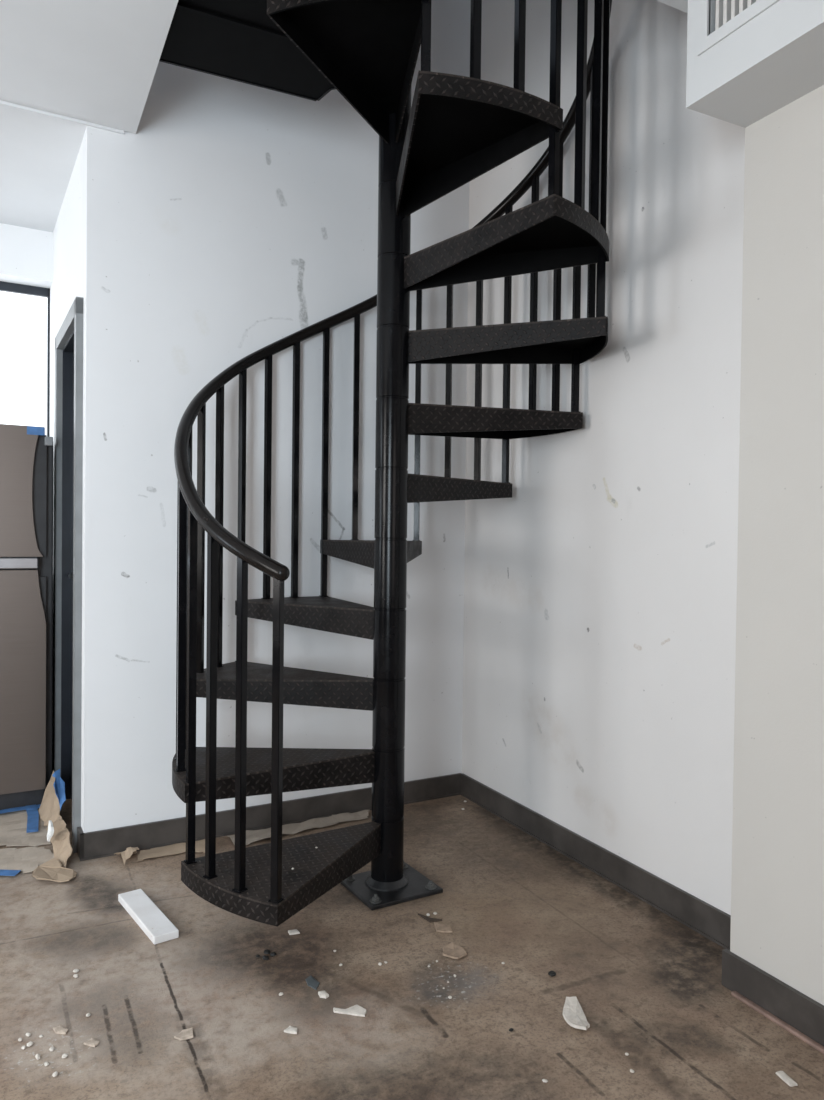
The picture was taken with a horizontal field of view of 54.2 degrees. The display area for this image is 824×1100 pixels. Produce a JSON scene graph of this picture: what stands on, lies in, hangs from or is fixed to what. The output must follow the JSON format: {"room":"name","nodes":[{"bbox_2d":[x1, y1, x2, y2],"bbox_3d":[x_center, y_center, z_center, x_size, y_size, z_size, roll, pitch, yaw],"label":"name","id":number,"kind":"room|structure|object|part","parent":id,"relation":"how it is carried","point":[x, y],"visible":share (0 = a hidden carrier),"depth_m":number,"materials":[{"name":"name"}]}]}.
{"room":"loft apartment","nodes":[
{"label":"loft apartment","id":0,"kind":"room"},
{"bbox_2d":[0,223,52,287],"bbox_3d":[-3.514,-0.234,3.132,4.100,2.660,0.300,0,1,-29],"label":"wall","id":1,"kind":"structure","parent":0,"point":[26,254],"depth_m":3.88,"materials":[{"name":"paint"}]},
{"bbox_2d":[0,281,49,436],"bbox_3d":[-2.598,-0.583,3.647,1.800,1.462,0.050,0,1,-29],"label":"window","id":2,"kind":"structure","parent":1,"relation":"in","point":[24,309],"depth_m":4.01,"materials":[{"name":"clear glass"}]},
{"bbox_2d":[49,140,82,769],"bbox_3d":[-1.582,-0.222,3.752,0.126,2.660,1.620,0,1,-29],"label":"wall","id":3,"kind":"structure","parent":0,"point":[66,285],"depth_m":3.47,"materials":[{"name":"paint"}]},
{"bbox_2d":[53,297,82,852],"bbox_3d":[-1.365,0.090,3.330,0.141,2.055,0.742,0,1,-29],"label":"trim","id":4,"kind":"structure","parent":3,"relation":"attached to","point":[68,418],"depth_m":3.56,"materials":[{"name":"paint"}]},
{"bbox_2d":[81,0,470,832],"bbox_3d":[-0.400,-1.473,3.392,1.826,5.200,0.118,0,1,-29],"label":"wall","id":5,"kind":"structure","parent":0,"point":[236,218],"depth_m":3.19,"materials":[{"name":"paint"}]},
{"bbox_2d":[77,827,83,858],"bbox_3d":[-1.217,1.077,2.958,0.014,0.094,0.086,0,1,-29],"label":"baseboard","id":6,"kind":"structure","parent":5,"relation":"attached to","point":[79,829],"depth_m":2.95,"materials":[{"name":"paint"}]},
{"bbox_2d":[79,773,461,860],"bbox_3d":[-0.488,1.080,3.325,1.644,0.096,0.016,0,1,-29],"label":"baseboard","id":7,"kind":"structure","parent":5,"relation":"attached to","point":[107,842],"depth_m":3.24,"materials":[{"name":"rubber"}]},
{"bbox_2d":[0,0,687,231],"bbox_3d":[-1.036,-1.557,0.053,5.800,0.166,8.674,0,1,-27],"label":"ceiling","id":8,"kind":"structure","parent":0,"point":[93,61],"depth_m":2.63,"materials":[{"name":"paint"}]},
{"bbox_2d":[0,795,823,1099],"bbox_3d":[-1.495,1.202,1.186,5.850,0.100,9.000,0,1,-27],"label":"floor","id":9,"kind":"structure","parent":0,"point":[648,987],"depth_m":2.09,"materials":[{"name":"concrete"}]},
{"bbox_2d":[0,804,49,846],"bbox_3d":[-1.626,1.104,3.231,0.353,0.018,0.545,0,1,-27],"label":"board","id":10,"kind":"object","parent":9,"relation":"on","point":[13,825],"depth_m":3.21,"materials":[{"name":"beige wood"}]},
{"bbox_3d":[-1.696,1.098,3.385,0.303,0.011,0.051,0,1,-32],"label":"blue tape strip","id":11,"kind":"part","parent":10,"relation":"part of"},
{"bbox_3d":[-1.572,1.099,3.333,0.051,0.010,0.412,0,1,-27],"label":"blue tape strip","id":12,"kind":"part","parent":10,"relation":"part of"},
{"bbox_2d":[0,424,52,809],"bbox_3d":[-1.984,0.289,3.505,0.734,1.636,0.536,0,1,-29],"label":"refrigerator","id":13,"kind":"object","parent":9,"relation":"on","point":[26,460],"visible":0.97,"depth_m":3.40,"materials":[{"name":"silver metal"}]},
{"bbox_3d":[-1.872,-0.248,3.271,0.697,0.551,0.032,0,1,-29],"label":"freezer door","id":14,"kind":"part","parent":13,"relation":"part of","materials":[{"name":"silver metal"}]},
{"bbox_3d":[-1.877,0.553,3.287,0.706,0.938,0.032,0,1,-29],"label":"door","id":15,"kind":"part","parent":13,"relation":"part of","materials":[{"name":"silver metal"}]},
{"bbox_2d":[27,426,44,435],"bbox_3d":[-1.597,-0.504,3.419,0.070,0.034,0.031,0,1,-29],"label":"tape","id":16,"kind":"object","parent":13,"relation":"attached to","point":[30,430],"visible":1,"depth_m":3.40,"materials":[{"name":"blue plastic"}]},
{"bbox_2d":[0,846,53,875],"bbox_3d":[-1.470,1.116,2.877,0.391,0.010,0.287,0,1,-12],"label":"paper","id":17,"kind":"object","parent":9,"relation":"on","point":[25,859],"depth_m":2.91,"materials":[{"name":"beige paper"}]},
{"bbox_3d":[-1.452,1.115,2.770,0.193,0.004,0.061,0,1,-14],"label":"blue tape strip","id":18,"kind":"part","parent":17,"relation":"part of","materials":[{"name":"blue plastic"}]},
{"bbox_2d":[37,770,70,867],"bbox_3d":[-1.383,1.030,3.137,0.084,0.178,0.692,0,1,-31],"label":"crumpled paper","id":19,"kind":"object","parent":9,"relation":"on","point":[48,809],"visible":0.78,"depth_m":3.15,"materials":[{"name":"paper"}]},
{"bbox_2d":[45,820,52,843],"bbox_3d":[-1.337,1.038,2.969,0.025,0.066,0.071,0,1,-27],"label":"scrap","id":20,"kind":"object","parent":19,"relation":"on","point":[50,824],"visible":1,"depth_m":2.96,"materials":[{"name":"white paper"}]},
{"bbox_2d":[50,768,66,809],"bbox_3d":[-1.430,0.967,3.259,0.042,0.118,0.196,0,1,-32],"label":"tape","id":21,"kind":"object","parent":19,"relation":"on","point":[61,800],"visible":1,"depth_m":3.25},
{"bbox_2d":[31,858,77,883],"bbox_3d":[-1.239,1.112,2.772,0.191,0.028,0.130,1,1,40],"label":"paper","id":22,"kind":"object","parent":9,"relation":"on","point":[50,870],"visible":1,"depth_m":2.78,"materials":[{"name":"brown paper"}]},
{"bbox_2d":[53,1025,67,1033],"bbox_3d":[-0.837,1.144,1.919,0.044,0.006,0.023,1,1,31],"label":"chip","id":23,"kind":"object","parent":9,"relation":"on","point":[59,1029],"visible":1,"depth_m":1.92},
{"bbox_2d":[84,1038,98,1046],"bbox_3d":[-0.744,1.146,1.875,0.032,0.006,0.022,1,1,19],"label":"chip","id":24,"kind":"object","parent":9,"relation":"on","point":[91,1042],"visible":1,"depth_m":1.87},
{"bbox_2d":[113,847,137,865],"bbox_3d":[-1.039,1.102,2.928,0.082,0.046,0.117,0,1,-27],"label":"crumpled paper","id":25,"kind":"object","parent":9,"relation":"on","point":[126,854],"visible":1,"depth_m":2.90,"materials":[{"name":"brown paper"}]},
{"bbox_2d":[118,889,178,944],"bbox_3d":[-0.817,1.126,2.486,0.074,0.024,0.344,0,1,-37],"label":"board","id":26,"kind":"object","parent":9,"relation":"on","point":[158,928],"visible":1,"depth_m":2.45,"materials":[{"name":"paint"}]},
{"bbox_2d":[137,839,204,859],"bbox_3d":[-0.883,1.122,3.009,0.275,0.008,0.141,0,1,-27],"label":"paper strip","id":27,"kind":"object","parent":9,"relation":"on","point":[177,848],"visible":0.71,"depth_m":3.01,"materials":[{"name":"brown paper"}]},
{"bbox_2d":[174,1028,192,1040],"bbox_3d":[-0.540,1.147,1.907,0.043,0.007,0.035,0,1,-18],"label":"chip","id":28,"kind":"object","parent":9,"relation":"on","point":[185,1034],"visible":1,"depth_m":1.90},
{"bbox_2d":[284,1026,296,1033],"bbox_3d":[-0.288,1.149,1.930,0.033,0.007,0.021,1,1,13],"label":"flake","id":29,"kind":"object","parent":9,"relation":"on","point":[292,1030],"visible":1,"depth_m":1.92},
{"bbox_2d":[288,929,299,934],"bbox_3d":[-0.353,1.141,2.409,0.032,0.006,0.023,0,1,-19],"label":"flake","id":30,"kind":"object","parent":9,"relation":"on","point":[295,931],"visible":1,"depth_m":2.40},
{"bbox_2d":[228,809,369,843],"bbox_3d":[-0.440,1.119,3.280,0.635,0.015,0.126,0,1,-34],"label":"paper strip","id":31,"kind":"object","parent":9,"relation":"on","point":[317,822],"visible":0.8,"depth_m":3.28,"materials":[{"name":"beige paper"}]},
{"bbox_2d":[305,976,319,989],"bbox_3d":[-0.264,1.148,2.136,0.031,0.004,0.066,0,1,-37],"label":"chip","id":32,"kind":"object","parent":9,"relation":"on","point":[312,982],"visible":1,"depth_m":2.13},
{"bbox_2d":[318,991,328,998],"bbox_3d":[-0.228,1.147,2.080,0.023,0.009,0.030,0,1,-27],"label":"flake","id":33,"kind":"object","parent":9,"relation":"on","point":[322,994],"visible":1,"depth_m":2.08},
{"bbox_2d":[333,1005,366,1016],"bbox_3d":[-0.153,1.150,2.018,0.086,0.006,0.043,1,1,12],"label":"flake","id":34,"kind":"object","parent":9,"relation":"on","point":[356,1010],"visible":1,"depth_m":2.00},
{"bbox_2d":[159,0,611,926],"bbox_3d":[-0.089,-0.957,2.689,1.508,4.200,1.447,0,1,-27],"label":"spiral staircase","id":35,"kind":"structure","parent":9,"relation":"on","point":[456,129],"depth_m":2.56,"materials":[{"name":"black metal"}]},
{"bbox_3d":[-0.293,-1.558,2.300,0.682,0.006,0.931,0,1,-27],"label":"soffit plate","id":36,"kind":"part","parent":35,"relation":"part of","materials":[{"name":"black metal"}]},
{"bbox_3d":[-0.391,0.731,2.519,0.652,0.098,0.006,0,1,-35],"label":"plate","id":37,"kind":"part","parent":35,"relation":"part of","materials":[{"name":"black metal"}]},
{"bbox_3d":[-0.454,0.492,2.718,0.652,0.098,0.006,1,1,-2],"label":"plate","id":38,"kind":"part","parent":35,"relation":"part of","materials":[{"name":"black metal"}]},
{"bbox_3d":[-0.396,0.254,2.921,0.652,0.098,0.006,1,1,31],"label":"plate","id":39,"kind":"part","parent":35,"relation":"part of","materials":[{"name":"black metal"}]},
{"bbox_3d":[-0.223,-1.380,2.360,0.006,0.098,0.652,1,1,27],"label":"plate","id":40,"kind":"part","parent":35,"relation":"part of","materials":[{"name":"black metal"}]},
{"bbox_3d":[-0.228,0.970,2.389,0.006,0.098,0.652,1,1,22],"label":"plate","id":41,"kind":"part","parent":35,"relation":"part of","materials":[{"name":"black metal"}]},
{"bbox_3d":[-0.235,0.019,3.060,0.006,0.098,0.652,0,1,-26],"label":"plate","id":42,"kind":"part","parent":35,"relation":"part of","materials":[{"name":"black metal"}]},
{"bbox_3d":[-0.075,1.125,2.730,0.270,0.036,0.250,0,1,-31],"label":"plate","id":43,"kind":"part","parent":35,"relation":"part of","materials":[{"name":"black metal"}]},
{"bbox_3d":[-0.058,-1.231,2.700,1.406,2.606,1.406,0,1,-27],"label":"handrail","id":44,"kind":"part","parent":35,"relation":"part of","materials":[{"name":"black metal"}]},
{"bbox_3d":[-0.016,-1.142,2.327,0.006,0.098,0.652,1,1,-6],"label":"plate","id":45,"kind":"part","parent":35,"relation":"part of","materials":[{"name":"black metal"}]},
{"bbox_3d":[-0.003,-1.377,2.325,0.006,0.098,0.652,1,1,-9],"label":"plate","id":46,"kind":"part","parent":35,"relation":"part of","materials":[{"name":"black metal"}]},
{"bbox_3d":[-0.015,0.021,3.092,0.006,0.098,0.652,1,1,9],"label":"plate","id":47,"kind":"part","parent":35,"relation":"part of","materials":[{"name":"black metal"}]},
{"bbox_3d":[0.176,-0.446,3.000,0.006,0.098,0.652,1,1,40],"label":"plate","id":48,"kind":"part","parent":35,"relation":"part of","materials":[{"name":"black metal"}]},
{"bbox_3d":[0.181,-0.210,2.997,0.006,0.098,0.652,2,1,42],"label":"plate","id":49,"kind":"part","parent":35,"relation":"part of","materials":[{"name":"black metal"}]},
{"bbox_3d":[0.178,-0.906,2.414,0.006,0.098,0.652,0,1,-39],"label":"plate","id":50,"kind":"part","parent":35,"relation":"part of","materials":[{"name":"black metal"}]},
{"bbox_3d":[0.188,-1.141,2.417,0.006,0.098,0.652,0,1,-41],"label":"plate","id":51,"kind":"part","parent":35,"relation":"part of","materials":[{"name":"black metal"}]},
{"bbox_3d":[0.296,-0.676,2.818,0.652,0.098,0.006,0,1,-17],"label":"plate","id":52,"kind":"part","parent":35,"relation":"part of","materials":[{"name":"black metal"}]},
{"bbox_3d":[0.296,-0.441,2.812,0.652,0.098,0.006,0,1,-15],"label":"plate","id":53,"kind":"part","parent":35,"relation":"part of","materials":[{"name":"black metal"}]},
{"bbox_3d":[0.294,-0.672,2.595,0.652,0.098,0.006,1,1,18],"label":"plate","id":54,"kind":"part","parent":35,"relation":"part of","materials":[{"name":"black metal"}]},
{"bbox_3d":[0.300,-0.907,2.601,0.652,0.098,0.006,1,1,16],"label":"plate","id":55,"kind":"part","parent":35,"relation":"part of","materials":[{"name":"black metal"}]},
{"bbox_2d":[418,913,441,922],"bbox_3d":[0.049,1.145,2.500,0.086,0.006,0.030,1,1,27],"label":"wood sliver","id":56,"kind":"object","parent":9,"relation":"on","point":[428,919],"visible":1,"depth_m":2.49,"materials":[{"name":"black wood"}]},
{"bbox_2d":[434,922,452,932],"bbox_3d":[0.095,1.145,2.444,0.048,0.007,0.064,1,1,-6],"label":"chip","id":57,"kind":"object","parent":9,"relation":"on","point":[439,927],"visible":1,"depth_m":2.44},
{"bbox_2d":[443,942,466,958],"bbox_3d":[0.119,1.147,2.300,0.071,0.010,0.071,2,1,44],"label":"chip","id":58,"kind":"object","parent":9,"relation":"on","point":[452,950],"visible":1,"depth_m":2.30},
{"bbox_2d":[548,971,555,976],"bbox_3d":[0.380,1.151,2.188,0.021,0.012,0.020,1,1,5],"label":"pebble","id":59,"kind":"object","parent":9,"relation":"on","point":[551,973],"visible":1,"depth_m":2.18,"materials":[{"name":"black stone"}]},
{"bbox_2d":[563,996,589,1029],"bbox_3d":[0.403,1.151,1.996,0.053,0.019,0.134,1,1,-6],"label":"flake","id":60,"kind":"object","parent":9,"relation":"on","point":[573,1014],"visible":1,"depth_m":2.00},
{"bbox_2d":[776,1071,797,1086],"bbox_3d":[0.826,1.166,1.778,0.019,0.006,0.048,0,1,-16],"label":"flake","id":61,"kind":"object","parent":9,"relation":"on","point":[781,1074],"visible":1,"depth_m":1.77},
{"bbox_2d":[462,0,744,914],"bbox_3d":[0.704,-1.452,2.955,0.128,5.200,1.900,0,1,-27],"label":"wall","id":62,"kind":"structure","parent":0,"point":[600,596],"depth_m":2.74,"materials":[{"name":"paint"}]},
{"bbox_2d":[460,773,730,950],"bbox_3d":[0.615,1.099,2.957,0.016,0.096,1.720,0,1,-27],"label":"baseboard","id":63,"kind":"structure","parent":62,"relation":"attached to","point":[707,920],"depth_m":2.80,"materials":[{"name":"rubber"}]},
{"bbox_2d":[730,85,823,1004],"bbox_3d":[2.195,-1.382,-0.206,0.293,5.200,5.310,0,1,-27],"label":"wall","id":64,"kind":"structure","parent":0,"point":[777,877],"depth_m":2.01,"materials":[{"name":"paint"}]},
{"bbox_2d":[686,0,823,127],"bbox_3d":[1.407,-1.272,0.800,0.215,0.391,2.810,0,1,-27],"label":"bulkhead","id":65,"kind":"object","parent":64,"relation":"attached to","point":[748,60],"visible":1,"depth_m":1.89,"materials":[{"name":"paint"}]},
{"bbox_3d":[0.866,-1.331,1.652,0.010,0.255,0.720,0,1,-27],"label":"grille frame","id":66,"kind":"part","parent":65,"relation":"part of","materials":[{"name":"paint"}]},
{"bbox_2d":[722,949,823,1045],"bbox_3d":[2.014,1.167,-0.203,0.014,0.094,5.274,0,1,-27],"label":"baseboard","id":67,"kind":"structure","parent":64,"relation":"attached to","point":[795,1008],"depth_m":2.00,"materials":[{"name":"rubber"}]},
{"bbox_2d":[731,991,823,1053],"bbox_3d":[1.999,1.210,-0.207,0.016,0.011,5.180,0,1,-27],"label":"trim","id":68,"kind":"structure","parent":64,"relation":"attached to","point":[762,1011],"depth_m":1.98,"materials":[{"name":"brown wood"}]}
]}

